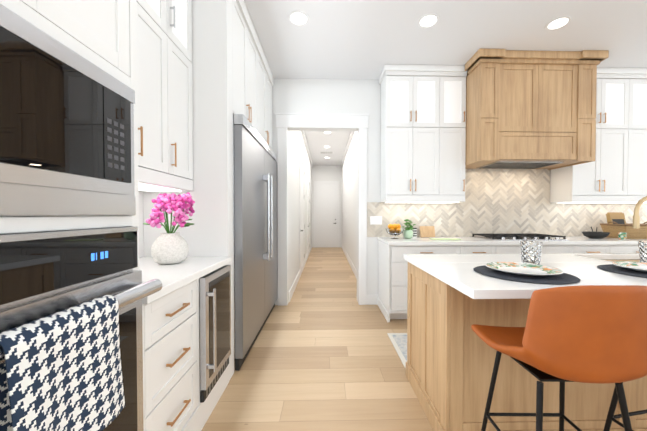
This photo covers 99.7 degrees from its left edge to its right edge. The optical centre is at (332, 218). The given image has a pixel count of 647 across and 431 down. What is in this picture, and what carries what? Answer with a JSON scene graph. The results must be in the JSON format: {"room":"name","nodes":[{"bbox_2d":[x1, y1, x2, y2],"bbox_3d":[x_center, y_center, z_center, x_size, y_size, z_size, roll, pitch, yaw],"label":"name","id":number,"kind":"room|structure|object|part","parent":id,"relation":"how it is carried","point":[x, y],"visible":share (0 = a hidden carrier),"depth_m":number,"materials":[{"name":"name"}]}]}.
{"room":"kitchen","nodes":[
{"label":"kitchen","id":0,"kind":"room"},
{"bbox_2d":[288,131,311,290],"bbox_3d":[-0.762,-0.406,7.015,0.120,3.070,6.380,0,1,-1],"label":"wall","id":1,"kind":"structure","parent":0,"point":[296,144],"depth_m":4.73,"materials":[{"name":"white paint"}]},
{"bbox_2d":[289,244,311,301],"bbox_3d":[-0.693,1.059,7.044,0.015,0.140,6.369,0,1,-1],"label":"baseboard","id":2,"kind":"structure","parent":1,"relation":"attached to","point":[296,280],"depth_m":4.80,"materials":[{"name":"white wood"}]},
{"bbox_2d":[299,152,304,275],"bbox_3d":[-0.647,-0.090,5.972,0.055,2.470,1.100,0,1,-1],"label":"hall door","id":3,"kind":"structure","parent":1,"relation":"in","point":[301,218],"depth_m":5.83,"materials":[{"name":"white wood"}]},
{"bbox_2d":[301,131,312,166],"bbox_3d":[-0.676,-1.906,6.998,0.053,0.069,6.369,0,1,-1],"label":"crown molding","id":4,"kind":"structure","parent":1,"relation":"attached to","point":[303,134],"depth_m":7.16,"materials":[{"name":"white wood"}]},
{"bbox_2d":[307,170,309,253],"bbox_3d":[-0.704,-0.124,8.161,0.055,2.470,1.080,0,1,-1],"label":"hall door","id":5,"kind":"structure","parent":1,"relation":"in","point":[308,211],"depth_m":8.23,"materials":[{"name":"white wood"}]},
{"bbox_2d":[201,247,433,430],"bbox_3d":[1.997,1.238,3.250,8.000,0.100,14.500,0,1,-1],"label":"floor","id":6,"kind":"structure","parent":0,"point":[322,355],"depth_m":2.17,"materials":[{"name":"brown wood"}]},
{"bbox_2d":[0,0,162,430],"bbox_3d":[-0.984,-0.306,0.617,0.740,3.068,0.838,0,1,-1],"label":"tall cabinet","id":7,"kind":"object","parent":6,"relation":"on","point":[69,214],"visible":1,"depth_m":0.75,"materials":[{"name":"white wood"}]},
{"bbox_2d":[0,4,135,215],"bbox_3d":[-0.870,-0.235,0.621,0.322,0.457,0.758,0,1,-1],"label":"microwave","id":8,"kind":"object","parent":7,"relation":"in","point":[67,122],"depth_m":0.71,"materials":[{"name":"silver metal"}]},
{"bbox_2d":[0,227,143,430],"bbox_3d":[-0.960,0.428,0.628,0.642,0.786,0.758,0,1,-1],"label":"oven","id":9,"kind":"object","parent":7,"relation":"in","point":[45,271],"depth_m":0.76,"materials":[{"name":"silver metal"}]},
{"bbox_2d":[0,295,124,430],"bbox_3d":[-0.633,0.384,0.651,0.081,0.331,0.288,0,1,-1],"label":"hanging towel","id":10,"kind":"object","parent":9,"relation":"hanging from","point":[61,370],"visible":1,"depth_m":0.62,"materials":[{"name":"fabric"}]},
{"bbox_3d":[-0.639,0.250,0.634,0.050,0.050,0.734,0,1,-1],"label":"handle","id":11,"kind":"part","parent":7,"relation":"part of","materials":[{"name":"silver metal"}]},
{"bbox_2d":[139,191,231,430],"bbox_3d":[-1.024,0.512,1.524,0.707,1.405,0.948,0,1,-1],"label":"base cabinet","id":12,"kind":"object","parent":6,"relation":"on","point":[186,321],"visible":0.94,"depth_m":1.45,"materials":[{"name":"white wood"}]},
{"bbox_2d":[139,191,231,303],"bbox_3d":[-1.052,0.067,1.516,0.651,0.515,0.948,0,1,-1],"label":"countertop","id":13,"kind":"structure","parent":12,"relation":"on","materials":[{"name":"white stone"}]},
{"bbox_2d":[143,192,194,264],"bbox_3d":[-1.006,0.057,1.707,0.317,0.447,0.410,0,1,-1],"label":"flower vase","id":14,"kind":"object","parent":13,"relation":"on","point":[169,247],"visible":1,"depth_m":1.65,"materials":[{"name":"stone"}]},
{"bbox_2d":[143,0,273,380],"bbox_3d":[-1.085,-0.340,2.829,0.653,3.068,1.688,0,1,-1],"label":"surround","id":15,"kind":"object","parent":6,"relation":"on","point":[231,73],"visible":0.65,"depth_m":1.99,"materials":[{"name":"white"}]},
{"bbox_2d":[233,114,277,370],"bbox_3d":[-1.032,0.183,2.904,0.763,2.020,1.546,0,1,-1],"label":"fridge","id":16,"kind":"object","parent":6,"relation":"on","point":[255,220],"visible":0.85,"depth_m":2.43,"materials":[{"name":"silver metal"}]},
{"bbox_3d":[-0.666,-0.017,2.910,0.030,0.900,0.180,0,1,-1],"label":"handle","id":17,"kind":"part","parent":16,"relation":"part of","materials":[{"name":"silver metal"}]},
{"bbox_2d":[387,333,406,368],"bbox_3d":[2.416,1.194,2.530,3.680,0.008,0.700,0,1,-1],"label":"rug","id":18,"kind":"object","parent":6,"relation":"on","point":[399,341],"visible":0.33,"depth_m":2.59,"materials":[{"name":"white fabric"}]},
{"bbox_2d":[377,241,460,321],"bbox_3d":[1.049,0.741,3.447,0.831,0.888,0.618,0,1,-1],"label":"base cabinet","id":19,"kind":"object","parent":6,"relation":"on","point":[392,282],"depth_m":3.14,"materials":[{"name":"white wood"}]},
{"bbox_2d":[377,237,646,244],"bbox_3d":[2.906,0.274,3.473,4.570,0.040,0.648,0,1,-1],"label":"countertop","id":20,"kind":"structure","parent":19,"relation":"on","point":[384,240],"depth_m":3.16,"materials":[{"name":"white stone"}]},
{"bbox_2d":[386,224,403,238],"bbox_3d":[0.790,0.157,3.472,0.230,0.192,0.230,0,1,-1],"label":"fruit bowl","id":21,"kind":"object","parent":20,"relation":"on","point":[394,229],"visible":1,"depth_m":3.43,"materials":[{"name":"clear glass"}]},
{"bbox_2d":[402,219,415,238],"bbox_3d":[0.975,0.129,3.526,0.196,0.247,0.171,0,1,-1],"label":"herb plant","id":22,"kind":"object","parent":20,"relation":"on","point":[407,233],"visible":1,"depth_m":3.48,"materials":[{"name":"green plant"}]},
{"bbox_2d":[410,228,416,237],"bbox_3d":[1.085,0.186,3.660,0.084,0.128,0.084,0,1,-1],"label":"striped canister","id":23,"kind":"object","parent":20,"relation":"on","point":[415,233],"visible":0.52,"depth_m":3.62,"materials":[{"name":"white ceramic"}]},
{"bbox_2d":[420,226,434,236],"bbox_3d":[1.275,0.175,3.674,0.200,0.148,0.050,0,1,-1],"label":"cutting board","id":24,"kind":"object","parent":20,"relation":"on","point":[427,231],"visible":0.98,"depth_m":3.67,"materials":[{"name":"brown wood"}]},
{"bbox_2d":[429,238,460,239],"bbox_3d":[1.379,0.249,3.349,0.330,0.012,0.160,0,1,-1],"label":"tea towel","id":25,"kind":"object","parent":20,"relation":"on","point":[444,238],"visible":0.98,"depth_m":3.34,"materials":[{"name":"green fabric"}]},
{"bbox_2d":[470,233,568,240],"bbox_3d":[2.336,0.228,3.477,0.910,0.049,0.512,0,1,-1],"label":"cooktop","id":26,"kind":"object","parent":20,"relation":"in","point":[515,237],"visible":1,"depth_m":3.33,"materials":[{"name":"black metal"}]},
{"bbox_2d":[582,227,609,238],"bbox_3d":[3.390,0.177,3.520,0.270,0.151,0.270,0,1,-1],"label":"bowl","id":27,"kind":"object","parent":20,"relation":"on","point":[595,235],"visible":1,"depth_m":3.46,"materials":[{"name":"black ceramic"}]},
{"bbox_2d":[618,232,626,238],"bbox_3d":[3.594,0.212,3.386,0.076,0.085,0.076,0,1,-1],"label":"patterned cup","id":28,"kind":"object","parent":20,"relation":"on","point":[622,235],"visible":1,"depth_m":3.37,"materials":[{"name":"ceramic"}]},
{"bbox_2d":[600,221,646,238],"bbox_3d":[3.889,0.143,3.562,0.514,0.217,0.334,0,1,-1],"label":"wicker basket","id":29,"kind":"object","parent":20,"relation":"on","point":[632,233],"visible":0.81,"depth_m":3.44,"materials":[{"name":"brown wicker"}]},
{"bbox_2d":[606,212,625,223],"bbox_3d":[3.787,0.073,3.634,0.200,0.314,0.109,0,1,-1],"label":"bag","id":30,"kind":"object","parent":29,"relation":"in","point":[618,217],"visible":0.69,"depth_m":3.63,"materials":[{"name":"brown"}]},
{"bbox_2d":[461,245,500,253],"bbox_3d":[1.698,0.740,3.464,0.467,0.888,0.618,0,1,-1],"label":"base cabinet","id":31,"kind":"object","parent":6,"relation":"on","point":[465,249],"depth_m":3.15,"materials":[{"name":"white wood"}]},
{"bbox_2d":[406,256,646,430],"bbox_3d":[2.028,0.766,1.797,2.912,0.889,0.692,0,1,-1],"label":"kitchen island","id":32,"kind":"object","parent":6,"relation":"on","point":[452,299],"depth_m":1.45,"materials":[{"name":"brown wood"}]},
{"bbox_2d":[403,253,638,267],"bbox_3d":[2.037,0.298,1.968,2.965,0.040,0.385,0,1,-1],"label":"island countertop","id":33,"kind":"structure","parent":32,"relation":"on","point":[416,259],"depth_m":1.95,"materials":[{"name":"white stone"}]},
{"bbox_2d":[632,196,646,227],"bbox_3d":[2.505,0.045,2.118,0.295,0.458,0.094,0,1,-1],"label":"faucet","id":34,"kind":"object","parent":33,"relation":"on","point":[636,218],"depth_m":2.12,"materials":[{"name":"gold metal"}]},
{"bbox_2d":[419,260,646,299],"bbox_3d":[2.050,0.306,1.466,2.965,0.040,0.619,0,1,-1],"label":"island countertop","id":35,"kind":"structure","parent":32,"relation":"on","point":[474,285],"depth_m":1.31,"materials":[{"name":"white stone"}]},
{"bbox_2d":[473,265,579,283],"bbox_3d":[0.984,0.282,1.418,0.450,0.006,0.450,0,1,-1],"label":"placemat","id":36,"kind":"object","parent":35,"relation":"on","point":[564,278],"visible":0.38,"depth_m":1.30,"materials":[{"name":"black fabric"}]},
{"bbox_2d":[485,262,563,275],"bbox_3d":[0.984,0.266,1.418,0.336,0.026,0.336,0,1,-1],"label":"plate","id":37,"kind":"object","parent":36,"relation":"on","point":[524,269],"visible":1,"depth_m":1.45,"materials":[{"name":"white ceramic"}]},
{"bbox_2d":[520,241,541,264],"bbox_3d":[1.207,0.210,1.663,0.111,0.142,0.116,0,1,-1],"label":"tumbler","id":38,"kind":"object","parent":35,"relation":"on","point":[531,252],"visible":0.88,"depth_m":1.62,"materials":[{"name":"clear glass"}]},
{"bbox_2d":[597,264,646,277],"bbox_3d":[1.704,0.282,1.437,0.450,0.006,0.450,0,1,-1],"label":"placemat","id":39,"kind":"object","parent":35,"relation":"on","point":[616,269],"visible":0.75,"depth_m":1.47,"materials":[{"name":"black fabric"}]},
{"bbox_2d":[611,261,646,272],"bbox_3d":[1.704,0.265,1.437,0.336,0.026,0.336,0,1,-1],"label":"plate","id":40,"kind":"object","parent":39,"relation":"on","point":[639,266],"visible":1,"depth_m":1.54,"materials":[{"name":"white ceramic"}]},
{"bbox_2d":[638,241,646,261],"bbox_3d":[1.918,0.210,1.641,0.111,0.142,0.116,0,1,-1],"label":"tumbler","id":41,"kind":"object","parent":35,"relation":"on","point":[642,245],"visible":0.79,"depth_m":1.64,"materials":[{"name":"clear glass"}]},
{"bbox_2d":[501,245,576,253],"bbox_3d":[2.335,0.740,3.480,0.915,0.888,0.618,0,1,-1],"label":"base cabinet","id":42,"kind":"object","parent":6,"relation":"on","point":[505,249],"depth_m":3.17,"materials":[{"name":"white wood"}]},
{"bbox_2d":[471,285,646,430],"bbox_3d":[0.887,0.713,1.074,0.496,1.018,0.474,0,1,1],"label":"bar stool","id":43,"kind":"object","parent":6,"relation":"on","point":[597,334],"visible":1,"depth_m":0.87,"materials":[{"name":"orange leather"}]},
{"bbox_2d":[577,245,616,253],"bbox_3d":[3.013,0.740,3.498,0.545,0.888,0.618,0,1,-1],"label":"base cabinet","id":44,"kind":"object","parent":6,"relation":"on","point":[580,248],"depth_m":3.19,"materials":[{"name":"white wood"}]},
{"bbox_2d":[603,382,646,430],"bbox_3d":[1.472,0.712,1.089,0.496,1.018,0.474,0,1,-10],"label":"bar stool","id":45,"kind":"object","parent":6,"relation":"on","point":[611,417],"visible":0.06,"depth_m":1.24,"materials":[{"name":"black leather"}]},
{"bbox_2d":[617,245,638,252],"bbox_3d":[3.613,0.739,3.513,0.760,0.888,0.618,0,1,-1],"label":"base cabinet","id":46,"kind":"object","parent":6,"relation":"on","point":[620,248],"depth_m":3.20,"materials":[{"name":"white wood"}]},
{"bbox_2d":[312,167,341,247],"bbox_3d":[-0.222,-0.457,10.279,1.370,3.070,0.120,0,1,-1],"label":"wall","id":47,"kind":"structure","parent":0,"point":[326,173],"depth_m":10.21,"materials":[{"name":"white paint"}]},
{"bbox_2d":[313,165,339,166],"bbox_3d":[-0.229,-1.955,10.170,0.990,0.069,0.049,0,1,-1],"label":"crown molding","id":48,"kind":"structure","parent":47,"relation":"attached to","point":[313,165],"depth_m":10.15,"materials":[{"name":"white"}]},
{"bbox_2d":[314,181,339,247],"bbox_3d":[-0.220,-0.166,10.192,0.960,2.490,0.060,0,1,-1],"label":"door","id":49,"kind":"structure","parent":47,"relation":"in","point":[326,215],"depth_m":10.21,"materials":[{"name":"white wood"}]},
{"bbox_2d":[342,131,357,300],"bbox_3d":[0.410,-0.407,7.045,0.275,3.070,6.380,0,1,-1],"label":"wall","id":50,"kind":"structure","parent":0,"point":[350,204],"depth_m":6.41,"materials":[{"name":"white paint"}]},
{"bbox_2d":[340,131,353,166],"bbox_3d":[0.399,-1.907,7.086,0.053,0.069,6.249,0,1,-1],"label":"crown molding","id":51,"kind":"structure","parent":50,"relation":"attached to","point":[346,149],"depth_m":7.18,"materials":[{"name":"white wood"}]},
{"bbox_2d":[341,244,367,299],"bbox_3d":[0.417,1.057,7.132,0.015,0.140,6.249,0,1,-1],"label":"baseboard","id":52,"kind":"structure","parent":50,"relation":"attached to","point":[354,270],"depth_m":6.38,"materials":[{"name":"white wood"}]},
{"bbox_2d":[272,79,585,304],"bbox_3d":[2.211,-0.357,3.841,7.540,3.070,0.120,0,1,-1],"label":"wall","id":53,"kind":"structure","parent":0,"point":[346,96],"depth_m":3.71,"materials":[{"name":"white paint"}]},
{"bbox_2d":[275,113,368,305],"bbox_3d":[-0.139,-0.120,3.707,1.259,2.600,0.031,0,1,-1],"label":"door frame","id":54,"kind":"structure","parent":53,"relation":"attached to","point":[284,121],"depth_m":3.69,"materials":[{"name":"white wood"}]},
{"bbox_2d":[370,216,381,224],"bbox_3d":[0.594,0.022,3.730,0.160,0.115,0.010,0,1,-1],"label":"switch plate","id":55,"kind":"object","parent":53,"relation":"attached to","point":[375,220],"visible":1,"depth_m":3.73,"materials":[{"name":"white plastic"}]},
{"bbox_2d":[379,64,467,202],"bbox_3d":[1.144,-1.046,3.542,1.030,1.678,0.378,0,1,-1],"label":"upper cabinet","id":56,"kind":"object","parent":53,"relation":"attached to","point":[423,133],"visible":1,"depth_m":3.40,"materials":[{"name":"white wood"}]},
{"bbox_2d":[367,169,646,236],"bbox_3d":[2.825,-0.222,3.794,4.714,0.939,0.009,0,1,-1],"label":"tile backsplash","id":57,"kind":"structure","parent":53,"relation":"attached to","point":[507,201],"depth_m":3.78,"materials":[{"name":"beige tile"}]},
{"bbox_2d":[465,48,608,169],"bbox_3d":[2.341,-1.275,3.397,1.462,1.216,0.723,0,1,-1],"label":"range hood","id":58,"kind":"object","parent":53,"relation":"attached to","point":[530,109],"visible":1,"depth_m":3.12,"materials":[{"name":"brown wood"}]},
{"bbox_2d":[550,67,637,202],"bbox_3d":[3.415,-1.052,3.620,0.776,1.668,0.338,0,1,-1],"label":"upper cabinet","id":59,"kind":"object","parent":53,"relation":"attached to","point":[615,171],"depth_m":3.46,"materials":[{"name":"white wood"}]},
{"bbox_2d":[634,68,646,202],"bbox_3d":[4.107,-1.053,3.638,0.834,1.668,0.338,0,1,-1],"label":"upper cabinet","id":60,"kind":"object","parent":53,"relation":"attached to","point":[640,100],"depth_m":3.47,"materials":[{"name":"white wood"}]},
{"bbox_2d":[244,0,646,164],"bbox_3d":[1.997,-1.932,3.201,8.000,0.100,14.500,0,1,-1],"label":"ceiling","id":61,"kind":"structure","parent":0,"point":[353,39],"depth_m":2.78,"materials":[{"name":"white paint"}]},
{"bbox_2d":[288,11,308,25],"bbox_3d":[-0.318,-1.869,2.547,0.190,0.006,0.184,0,1,-1],"label":"recessed light","id":62,"kind":"object","parent":61,"relation":"in","point":[301,18],"depth_m":2.55,"materials":[{"name":"white"}]},
{"bbox_2d":[320,151,333,153],"bbox_3d":[-0.170,-1.952,8.046,0.400,0.009,0.300,0,1,-1],"label":"ceiling vent","id":63,"kind":"object","parent":61,"relation":"in","point":[326,152],"visible":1,"depth_m":8.02,"materials":[{"name":"white"}]},
{"bbox_2d":[418,13,439,27],"bbox_3d":[0.905,-1.869,2.573,0.194,0.006,0.187,0,1,-1],"label":"recessed light","id":64,"kind":"object","parent":61,"relation":"in","point":[429,20],"depth_m":2.57,"materials":[{"name":"white plastic"}]},
{"bbox_2d":[545,16,571,30],"bbox_3d":[2.154,-1.870,2.613,0.198,0.006,0.193,0,1,-1],"label":"recessed light","id":65,"kind":"object","parent":61,"relation":"in","point":[557,23],"depth_m":2.61,"materials":[{"name":"white plastic"}]},
{"bbox_3d":[-1.398,-0.295,-0.113,0.120,3.070,7.600,0,1,-1],"label":"wall","id":66,"kind":"structure","parent":0,"visible":0},
{"bbox_2d":[136,0,192,191],"bbox_3d":[-1.174,-1.019,1.496,0.408,1.668,0.948,0,1,-1],"label":"upper cabinet","id":67,"kind":"object","parent":66,"relation":"attached to","point":[164,95],"visible":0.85,"depth_m":1.64,"materials":[{"name":"white wood"}]}
]}

